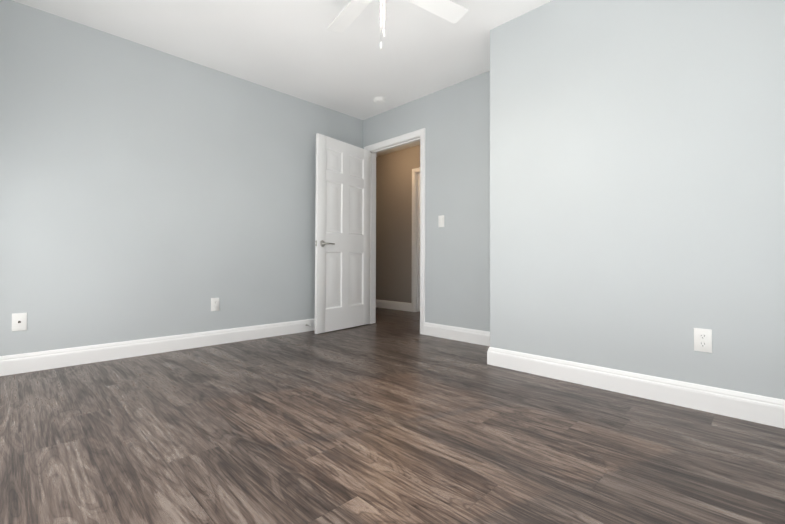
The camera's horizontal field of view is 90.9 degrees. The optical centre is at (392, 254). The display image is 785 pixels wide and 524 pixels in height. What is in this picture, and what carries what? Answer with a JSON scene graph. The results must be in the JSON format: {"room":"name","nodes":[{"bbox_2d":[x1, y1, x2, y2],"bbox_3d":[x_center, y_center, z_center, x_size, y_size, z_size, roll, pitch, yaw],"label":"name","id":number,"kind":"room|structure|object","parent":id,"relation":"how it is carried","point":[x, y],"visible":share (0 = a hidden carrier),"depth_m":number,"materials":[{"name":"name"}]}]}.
{"room":"empty bedroom","nodes":[
{"label":"empty bedroom","id":0,"kind":"room"},
{"bbox_2d":[0,0,362,355],"bbox_3d":[-1.611,-0.425,3.473,3.420,2.440,0.120,1,-1,-45],"label":"wall","id":1,"kind":"structure","parent":0,"point":[146,192],"depth_m":3.03,"materials":[{"name":"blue paint"}]},
{"bbox_2d":[12,313,26,330],"bbox_3d":[-2.445,0.441,2.532,0.072,0.116,0.017,1,-1,-45],"label":"outlet","id":2,"kind":"object","parent":1,"relation":"attached to","point":[19,321],"visible":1,"depth_m":2.53,"materials":[{"name":"white plastic"}]},
{"bbox_2d":[0,318,314,375],"bbox_3d":[-1.509,0.733,3.453,3.270,0.125,0.030,1,-1,-45],"label":"baseboard","id":3,"kind":"structure","parent":1,"relation":"attached to","point":[50,359],"depth_m":2.99,"materials":[{"name":"white wood"}]},
{"bbox_2d":[211,298,218,310],"bbox_3d":[-1.566,0.439,3.414,0.072,0.116,0.009,1,-1,-45],"label":"outlet","id":4,"kind":"object","parent":1,"relation":"attached to","point":[214,304],"visible":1,"depth_m":3.41,"materials":[{"name":"white plastic"}]},
{"bbox_2d":[13,0,551,156],"bbox_3d":[-0.500,-1.684,3.333,4.760,0.080,6.870,1,-1,-45],"label":"ceiling","id":5,"kind":"structure","parent":0,"point":[296,49],"depth_m":2.97,"materials":[{"name":"white paint"}]},
{"bbox_2d":[373,97,385,104],"bbox_3d":[-0.136,-1.610,4.057,0.132,0.041,0.132,1,-1,-45],"label":"smoke detector","id":6,"kind":"object","parent":5,"relation":"attached to","point":[379,100],"visible":0.98,"depth_m":4.02,"materials":[{"name":"white plastic"}]},
{"bbox_2d":[327,0,467,48],"bbox_3d":[-0.053,-1.381,2.062,0.899,0.566,0.899,0,-1,11],"label":"ceiling fan","id":7,"kind":"object","parent":5,"relation":"hanging from","point":[447,10],"visible":1,"depth_m":2.33,"materials":[{"name":"white plastic"}]},
{"bbox_2d":[0,307,784,523],"bbox_3d":[-0.509,0.826,3.291,4.760,0.060,6.870,1,-1,-45],"label":"floor","id":8,"kind":"structure","parent":0,"point":[391,416],"depth_m":1.57,"materials":[{"name":"brown wood"}]},
{"bbox_2d":[376,145,419,302],"bbox_3d":[0.477,-0.381,5.612,0.120,2.440,5.000,1,-1,-45],"label":"wall","id":9,"kind":"structure","parent":0,"point":[393,226],"depth_m":5.97,"materials":[{"name":"beige paint"}]},
{"bbox_2d":[376,299,410,311],"bbox_3d":[-0.529,0.788,6.501,0.016,0.125,2.298,1,-1,-45],"label":"baseboard","id":10,"kind":"structure","parent":9,"relation":"attached to","point":[401,306],"depth_m":5.92,"materials":[{"name":"white wood"}]},
{"bbox_2d":[411,167,419,311],"bbox_3d":[0.664,-0.217,5.422,0.157,2.107,0.934,1,-1,-45],"label":"door frame","id":11,"kind":"structure","parent":9,"relation":"attached to","point":[414,291],"depth_m":5.67,"materials":[{"name":"white wood"}]},
{"bbox_2d":[418,174,419,310],"bbox_3d":[0.647,-0.188,5.394,0.101,2.026,0.809,1,-1,-45],"label":"door leaf","id":12,"kind":"structure","parent":9,"relation":"in","point":[418,242],"depth_m":5.67,"materials":[{"name":"white paint"}]},
{"bbox_2d":[363,71,489,331],"bbox_3d":[1.129,-0.420,3.190,0.060,2.440,4.390,1,-1,-45],"label":"wall","id":13,"kind":"structure","parent":0,"point":[454,120],"depth_m":3.68,"materials":[{"name":"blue paint"}]},
{"bbox_2d":[315,133,369,333],"bbox_3d":[-0.523,-0.211,4.226,0.167,2.026,0.828,-1,-1,38],"label":"door leaf","id":14,"kind":"structure","parent":13,"relation":"in","point":[342,249],"depth_m":4.17,"materials":[{"name":"white paint"}]},
{"bbox_2d":[364,128,425,334],"bbox_3d":[0.042,-0.238,4.318,0.157,2.107,0.949,1,-1,-45],"label":"door frame","id":15,"kind":"structure","parent":13,"relation":"attached to","point":[400,141],"depth_m":4.27,"materials":[{"name":"white wood"}]},
{"bbox_2d":[438,215,443,226],"bbox_3d":[0.478,-0.327,3.789,0.013,0.116,0.072,1,-1,-45],"label":"light switch","id":16,"kind":"object","parent":13,"relation":"attached to","point":[441,221],"visible":1,"depth_m":3.79,"materials":[{"name":"white plastic"}]},
{"bbox_2d":[424,322,489,344],"bbox_3d":[0.701,0.742,3.541,0.016,0.125,1.063,1,-1,-45],"label":"baseboard","id":17,"kind":"structure","parent":13,"relation":"attached to","point":[473,336],"depth_m":3.62,"materials":[{"name":"white wood"}]},
{"bbox_2d":[490,0,784,399],"bbox_3d":[1.642,-0.434,2.258,0.530,2.440,2.105,1,-1,-45],"label":"wall","id":18,"kind":"structure","parent":0,"point":[637,186],"depth_m":2.14,"materials":[{"name":"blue paint"}]},
{"bbox_2d":[484,342,784,428],"bbox_3d":[1.424,0.719,2.065,0.016,0.125,2.081,1,-1,-45],"label":"baseboard","id":19,"kind":"structure","parent":18,"relation":"attached to","point":[766,410],"depth_m":2.08,"materials":[{"name":"white wood"}]},
{"bbox_2d":[694,328,711,352],"bbox_3d":[1.559,0.430,1.941,0.009,0.116,0.072,1,-1,-45],"label":"outlet","id":20,"kind":"object","parent":18,"relation":"attached to","point":[702,340],"visible":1,"depth_m":1.94,"materials":[{"name":"white plastic"}]}
]}

